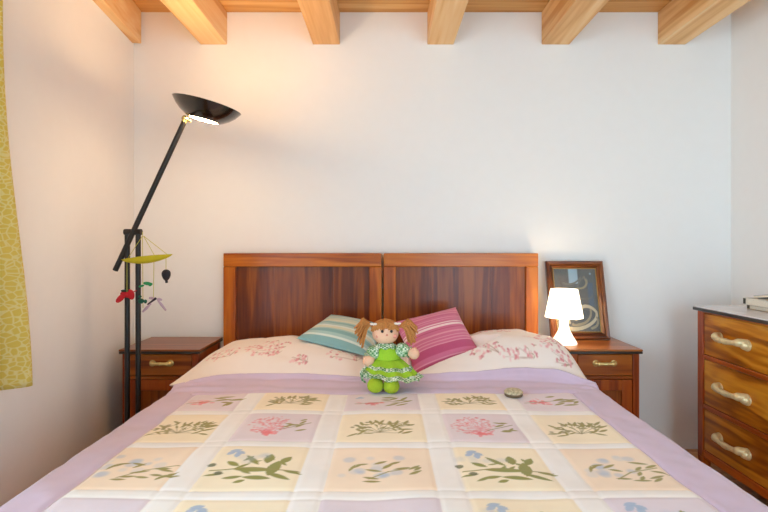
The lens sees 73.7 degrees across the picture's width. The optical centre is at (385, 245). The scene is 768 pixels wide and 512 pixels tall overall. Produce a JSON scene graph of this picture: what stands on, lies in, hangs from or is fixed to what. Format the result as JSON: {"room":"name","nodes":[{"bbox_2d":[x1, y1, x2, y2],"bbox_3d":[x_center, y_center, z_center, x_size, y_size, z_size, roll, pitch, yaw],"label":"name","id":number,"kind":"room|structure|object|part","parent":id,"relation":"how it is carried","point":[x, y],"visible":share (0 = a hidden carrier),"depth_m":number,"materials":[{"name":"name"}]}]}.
{"room":"bedroom","nodes":[
{"label":"bedroom","id":0,"kind":"room"},
{"bbox_2d":[0,0,133,506],"bbox_3d":[-1.266,-0.087,0.622,0.250,2.474,4.680,0,0,-7],"label":"wall","id":1,"kind":"structure","parent":0,"point":[69,68],"depth_m":2.15,"materials":[{"name":"white paint"}]},
{"bbox_3d":[-1.036,-1.065,0.130,0.461,0.022,3.178,0,0,0],"label":"curtain rod","id":2,"kind":"object","parent":1,"relation":"attached to","visible":0},
{"bbox_2d":[0,0,32,389],"bbox_3d":[-1.173,-0.295,1.387,0.090,1.510,0.636,0,0,-7],"label":"curtain","id":3,"kind":"object","parent":2,"relation":"hanging from","point":[15,341],"visible":1,"depth_m":1.63,"materials":[{"name":"yellow fabric"}]},
{"bbox_2d":[133,0,671,11],"bbox_3d":[0.264,-1.369,0.600,3.882,0.090,5.100,0,0,0],"label":"ceiling","id":4,"kind":"structure","parent":0,"point":[143,5],"depth_m":2.81,"materials":[{"name":"brown wood"}]},
{"bbox_2d":[93,0,140,42],"bbox_3d":[-1.173,-1.231,0.653,0.152,0.183,4.478,0,0,-7],"label":"ceiling beam","id":5,"kind":"structure","parent":4,"relation":"attached to","point":[125,14],"depth_m":2.66,"materials":[{"name":"brown wood"}]},
{"bbox_2d":[161,0,226,43],"bbox_3d":[-0.974,-1.231,0.600,0.150,0.183,4.598,0,0,0],"label":"ceiling beam","id":6,"kind":"structure","parent":4,"relation":"attached to","point":[206,20],"depth_m":2.64,"materials":[{"name":"brown wood"}]},
{"bbox_2d":[297,0,339,43],"bbox_3d":[-0.337,-1.231,0.600,0.153,0.183,4.598,0,0,0],"label":"ceiling beam","id":7,"kind":"structure","parent":4,"relation":"attached to","point":[321,17],"depth_m":2.61,"materials":[{"name":"brown wood"}]},
{"bbox_2d":[427,0,467,43],"bbox_3d":[0.309,-1.231,0.600,0.150,0.183,4.598,0,0,0],"label":"ceiling beam","id":8,"kind":"structure","parent":4,"relation":"attached to","point":[444,17],"depth_m":2.61,"materials":[{"name":"brown wood"}]},
{"bbox_2d":[542,0,608,43],"bbox_3d":[0.959,-1.231,0.600,0.158,0.183,4.598,0,0,0],"label":"ceiling beam","id":9,"kind":"structure","parent":4,"relation":"attached to","point":[562,20],"depth_m":2.63,"materials":[{"name":"brown wood"}]},
{"bbox_2d":[658,0,749,43],"bbox_3d":[1.616,-1.231,0.600,0.156,0.183,4.598,0,0,0],"label":"ceiling beam","id":10,"kind":"structure","parent":4,"relation":"attached to","point":[679,21],"depth_m":2.65,"materials":[{"name":"brown wood"}]},
{"bbox_2d":[134,12,730,448],"bbox_3d":[0.264,-0.087,3.025,3.882,2.474,0.250,0,0,0],"label":"wall","id":11,"kind":"structure","parent":0,"point":[611,145],"depth_m":2.90,"materials":[{"name":"white paint"}]},
{"bbox_2d":[685,449,767,505],"bbox_3d":[0.264,1.210,0.600,3.882,0.120,5.100,0,0,0],"label":"floor","id":12,"kind":"structure","parent":0,"point":[694,452],"depth_m":2.50,"materials":[{"name":"brown wood"}]},
{"bbox_2d":[119,337,222,423],"bbox_3d":[-1.112,0.829,2.680,0.400,0.642,0.370,0,0,0],"label":"nightstand","id":13,"kind":"object","parent":12,"relation":"on","point":[164,360],"visible":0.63,"depth_m":2.53,"materials":[{"name":"brown wood"}]},
{"bbox_3d":[-1.112,0.849,2.536,0.308,0.378,0.020,0,0,0],"label":"door","id":14,"kind":"part","parent":13,"relation":"part of","materials":[{"name":"brown wood"}]},
{"bbox_3d":[-1.112,0.850,2.539,0.216,0.280,0.006,0,0,0],"label":"door panel","id":15,"kind":"part","parent":13,"relation":"part of","materials":[{"name":"brown wood"}]},
{"bbox_3d":[-1.112,0.650,2.541,0.312,0.016,0.027,0,0,0],"label":"rail","id":16,"kind":"part","parent":13,"relation":"part of","materials":[{"name":"brown wood"}]},
{"bbox_3d":[-1.112,0.587,2.648,0.308,0.105,0.251,0,0,0],"label":"drawer","id":17,"kind":"part","parent":13,"relation":"part of","materials":[{"name":"brown wood"}]},
{"bbox_3d":[-1.106,0.578,2.512,0.122,0.034,0.035,0,0,0],"label":"handle","id":18,"kind":"part","parent":13,"relation":"part of","materials":[{"name":"gold metal"}]},
{"bbox_2d":[113,93,240,422],"bbox_3d":[-0.969,0.236,2.328,0.609,1.827,0.304,0,0,0],"label":"floor lamp","id":19,"kind":"object","parent":12,"relation":"on","point":[197,108],"visible":0.82,"depth_m":2.32,"materials":[{"name":"black metal"}]},
{"bbox_2d":[116,232,171,311],"bbox_3d":[-1.086,0.118,2.295,0.258,0.361,0.042,0,0,0],"label":"mobile","id":20,"kind":"object","parent":19,"relation":"hanging from","point":[166,274],"visible":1,"depth_m":2.29,"materials":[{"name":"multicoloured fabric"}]},
{"bbox_3d":[-1.069,0.108,2.295,0.186,0.341,0.002,0,0,0],"label":"cord","id":21,"kind":"part","parent":20,"relation":"part of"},
{"bbox_3d":[-1.073,-0.226,2.326,0.335,0.685,0.023,0,0,0],"label":"arm","id":22,"kind":"part","parent":19,"relation":"part of","materials":[{"name":"black paint"}]},
{"bbox_2d":[190,116,216,123],"bbox_3d":[-0.828,-0.576,2.330,0.131,0.034,0.134,0,0,0],"label":"diffuser","id":23,"kind":"object","parent":19,"relation":"attached to","point":[207,119],"depth_m":2.30,"materials":[{"name":"white glass"}]},
{"bbox_3d":[-0.812,-0.617,2.328,0.296,0.122,0.304,0,0,0],"label":"dish","id":24,"kind":"part","parent":19,"relation":"part of","materials":[{"name":"black metal"}]},
{"bbox_2d":[223,253,537,346],"bbox_3d":[-0.029,0.595,1.839,1.736,1.110,2.078,0,0,0],"label":"headboard","id":25,"kind":"object","parent":12,"relation":"on","point":[266,295],"visible":0.27,"depth_m":2.84,"materials":[{"name":"brown wood"}]},
{"bbox_3d":[-0.729,0.422,2.844,0.216,0.616,0.011,0,0,0],"label":"veneer panel","id":26,"kind":"part","parent":25,"relation":"part of","materials":[{"name":"brown wood"}]},
{"bbox_2d":[170,335,364,385],"bbox_3d":[-0.480,0.525,2.488,0.897,0.152,0.638,0,0,0],"label":"pillow","id":27,"kind":"object","parent":25,"relation":"on","point":[280,354],"visible":0.73,"depth_m":2.30,"materials":[{"name":"fabric"}]},
{"bbox_2d":[296,315,376,355],"bbox_3d":[-0.195,0.434,2.540,0.410,0.146,0.289,0,0,17],"label":"cushion","id":28,"kind":"object","parent":27,"relation":"on","point":[335,331],"visible":0.79,"depth_m":2.45,"materials":[{"name":"teal fabric"}]},
{"bbox_3d":[-0.460,0.077,2.848,0.870,0.074,0.061,0,0,0],"label":"rail","id":29,"kind":"part","parent":25,"relation":"part of","materials":[{"name":"brown wood"}]},
{"bbox_3d":[-0.455,0.422,2.844,0.329,0.616,0.011,0,0,0],"label":"veneer panel","id":30,"kind":"part","parent":25,"relation":"part of","materials":[{"name":"brown wood"}]},
{"bbox_3d":[-0.187,0.422,2.844,0.206,0.616,0.011,0,0,0],"label":"veneer panel","id":31,"kind":"part","parent":25,"relation":"part of","materials":[{"name":"brown wood"}]},
{"bbox_2d":[0,367,767,511],"bbox_3d":[-0.004,0.768,1.468,1.856,0.491,1.491,0,0,0],"label":"quilt","id":32,"kind":"object","parent":25,"relation":"on","point":[448,441],"visible":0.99,"depth_m":1.42,"materials":[{"name":"fabric"}]},
{"bbox_2d":[354,318,423,393],"bbox_3d":[0.010,0.435,2.080,0.282,0.280,0.238,0,0,0],"label":"doll","id":33,"kind":"object","parent":32,"relation":"on","point":[382,361],"visible":1,"depth_m":2.08,"materials":[{"name":"fabric"}]},
{"bbox_2d":[504,387,522,397],"bbox_3d":[0.487,0.559,1.955,0.072,0.028,0.072,0,0,0],"label":"trinket","id":34,"kind":"object","parent":32,"relation":"on","point":[511,392],"visible":1,"depth_m":1.93},
{"bbox_3d":[0.150,0.422,2.844,0.206,0.616,0.011,0,0,0],"label":"veneer panel","id":35,"kind":"part","parent":25,"relation":"part of","materials":[{"name":"brown wood"}]},
{"bbox_3d":[0.413,0.077,2.848,0.851,0.074,0.061,0,0,0],"label":"rail","id":36,"kind":"part","parent":25,"relation":"part of","materials":[{"name":"brown wood"}]},
{"bbox_3d":[0.418,0.422,2.844,0.329,0.616,0.011,0,0,0],"label":"veneer panel","id":37,"kind":"part","parent":25,"relation":"part of","materials":[{"name":"brown wood"}]},
{"bbox_2d":[400,329,586,378],"bbox_3d":[0.435,0.501,2.485,0.902,0.173,0.634,0,0,0],"label":"pillow","id":38,"kind":"object","parent":25,"relation":"on","point":[502,348],"visible":0.54,"depth_m":2.29,"materials":[{"name":"fabric"}]},
{"bbox_2d":[397,307,476,372],"bbox_3d":[0.245,0.445,2.462,0.414,0.251,0.272,0,0,-28],"label":"cushion","id":39,"kind":"object","parent":38,"relation":"on","point":[442,335],"visible":0.75,"depth_m":2.40,"materials":[{"name":"pink fabric"}]},
{"bbox_3d":[0.681,0.422,2.844,0.196,0.616,0.011,0,0,0],"label":"veneer panel","id":40,"kind":"part","parent":25,"relation":"part of","materials":[{"name":"brown wood"}]},
{"bbox_2d":[564,337,642,417],"bbox_3d":[1.081,0.829,2.680,0.361,0.642,0.370,0,0,0],"label":"nightstand","id":41,"kind":"object","parent":12,"relation":"on","point":[613,364],"visible":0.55,"depth_m":2.52,"materials":[{"name":"brown wood"}]},
{"bbox_2d":[545,288,583,345],"bbox_3d":[0.928,0.366,2.668,0.192,0.283,0.192,0,0,0],"label":"table lamp","id":42,"kind":"object","parent":41,"relation":"on","point":[564,304],"visible":0.91,"depth_m":2.61,"materials":[{"name":"white"}]},
{"bbox_3d":[0.928,0.297,2.668,0.192,0.145,0.192,0,0,0],"label":"lamp shade","id":43,"kind":"part","parent":42,"relation":"part of","materials":[{"name":"white fabric"}]},
{"bbox_2d":[545,261,609,339],"bbox_3d":[1.048,0.295,2.810,0.317,0.423,0.124,0,0,0],"label":"framed picture","id":44,"kind":"object","parent":41,"relation":"on","point":[587,277],"visible":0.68,"depth_m":2.82,"materials":[{"name":"brown wood"}]},
{"bbox_3d":[0.910,0.295,2.810,0.040,0.423,0.124,0,0,0],"label":"frame","id":45,"kind":"part","parent":44,"relation":"part of","materials":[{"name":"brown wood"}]},
{"bbox_3d":[1.048,0.105,2.858,0.317,0.044,0.027,0,0,0],"label":"frame","id":46,"kind":"part","parent":44,"relation":"part of","materials":[{"name":"brown wood"}]},
{"bbox_2d":[553,269,600,331],"bbox_3d":[1.048,0.296,2.818,0.237,0.341,0.081,0,0,0],"label":"print","id":47,"kind":"object","parent":44,"relation":"attached to","point":[587,282],"depth_m":2.83},
{"bbox_3d":[1.048,0.486,2.765,0.317,0.041,0.033,0,0,0],"label":"frame","id":48,"kind":"part","parent":44,"relation":"part of","materials":[{"name":"brown wood"}]},
{"bbox_3d":[1.187,0.295,2.810,0.040,0.423,0.124,0,0,0],"label":"frame","id":49,"kind":"part","parent":44,"relation":"part of","materials":[{"name":"brown wood"}]},
{"bbox_3d":[1.081,0.587,2.648,0.269,0.105,0.251,0,0,0],"label":"drawer","id":50,"kind":"part","parent":41,"relation":"part of","materials":[{"name":"brown wood"}]},
{"bbox_3d":[1.078,0.578,2.512,0.122,0.034,0.035,0,0,0],"label":"handle","id":51,"kind":"part","parent":41,"relation":"part of","materials":[{"name":"gold metal"}]},
{"bbox_3d":[1.081,0.650,2.541,0.273,0.016,0.027,0,0,0],"label":"rail","id":52,"kind":"part","parent":41,"relation":"part of","materials":[{"name":"brown wood"}]},
{"bbox_3d":[1.081,0.849,2.536,0.269,0.378,0.020,0,0,0],"label":"door","id":53,"kind":"part","parent":41,"relation":"part of","materials":[{"name":"brown wood"}]},
{"bbox_3d":[1.081,0.850,2.539,0.177,0.280,0.006,0,0,0],"label":"door panel","id":54,"kind":"part","parent":41,"relation":"part of","materials":[{"name":"brown wood"}]},
{"bbox_2d":[693,305,767,499],"bbox_3d":[1.737,0.726,2.050,0.416,0.849,1.100,0,0,0],"label":"dresser","id":55,"kind":"object","parent":12,"relation":"on","point":[732,339],"visible":0.99,"depth_m":2.31,"materials":[{"name":"wood"}]},
{"bbox_3d":[1.597,0.685,2.566,0.045,0.729,0.045,0,0,0],"label":"post","id":56,"kind":"part","parent":55,"relation":"part of","materials":[{"name":"brown wood"}]},
{"bbox_3d":[1.596,1.100,2.565,0.042,0.100,0.042,0,0,0],"label":"leg","id":57,"kind":"part","parent":55,"relation":"part of","materials":[{"name":"brown wood"}]},
{"bbox_3d":[1.560,0.909,2.330,0.061,0.054,0.238,0,0,0],"label":"handle","id":58,"kind":"part","parent":55,"relation":"part of","materials":[{"name":"metal"}]},
{"bbox_3d":[1.560,0.671,2.330,0.061,0.054,0.238,0,0,0],"label":"handle","id":59,"kind":"part","parent":55,"relation":"part of","materials":[{"name":"metal"}]},
{"bbox_3d":[1.560,0.433,2.330,0.061,0.054,0.238,0,0,0],"label":"handle","id":60,"kind":"part","parent":55,"relation":"part of","materials":[{"name":"gold metal"}]},
{"bbox_3d":[1.595,1.030,2.054,0.039,0.040,0.978,0,0,0],"label":"rail","id":61,"kind":"part","parent":55,"relation":"part of","materials":[{"name":"brown wood"}]},
{"bbox_3d":[1.595,0.793,2.054,0.039,0.023,0.978,0,0,0],"label":"rail","id":62,"kind":"part","parent":55,"relation":"part of","materials":[{"name":"brown wood"}]},
{"bbox_3d":[1.595,0.548,2.054,0.039,0.023,0.978,0,0,0],"label":"rail","id":63,"kind":"part","parent":55,"relation":"part of","materials":[{"name":"brown wood"}]},
{"bbox_3d":[1.595,0.327,2.054,0.039,0.011,0.978,0,0,0],"label":"rail","id":64,"kind":"part","parent":55,"relation":"part of","materials":[{"name":"brown wood"}]},
{"bbox_3d":[1.746,0.907,2.054,0.335,0.202,0.974,0,0,0],"label":"drawer","id":65,"kind":"part","parent":55,"relation":"part of","materials":[{"name":"brown wood"}]},
{"bbox_3d":[1.746,0.671,2.054,0.335,0.219,0.974,0,0,0],"label":"drawer","id":66,"kind":"part","parent":55,"relation":"part of","materials":[{"name":"brown wood"}]},
{"bbox_3d":[1.746,0.434,2.054,0.335,0.202,0.974,0,0,0],"label":"drawer","id":67,"kind":"part","parent":55,"relation":"part of","materials":[{"name":"brown wood"}]},
{"bbox_2d":[747,305,767,311],"bbox_3d":[1.831,0.290,2.296,0.207,0.021,0.312,0,0,0],"label":"book","id":68,"kind":"object","parent":55,"relation":"on","point":[751,307],"visible":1,"depth_m":2.39,"materials":[{"name":"white paper"}]},
{"bbox_2d":[743,297,767,307],"bbox_3d":[1.823,0.263,2.296,0.214,0.032,0.332,0,0,0],"label":"book","id":69,"kind":"object","parent":68,"relation":"on","point":[760,302],"visible":0.94,"depth_m":2.38,"materials":[{"name":"white paper"}]},
{"bbox_2d":[754,294,767,297],"bbox_3d":[1.839,0.231,2.230,0.173,0.032,0.420,0,0,0],"label":"book","id":70,"kind":"object","parent":69,"relation":"on","point":[755,296],"visible":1,"depth_m":2.41,"materials":[{"name":"white paper"}]},
{"bbox_2d":[731,0,767,304],"bbox_3d":[2.080,-0.087,0.600,0.250,2.474,4.600,0,0,0],"label":"wall","id":71,"kind":"structure","parent":0,"point":[749,22],"depth_m":2.75,"materials":[{"name":"white paint"}]}
]}

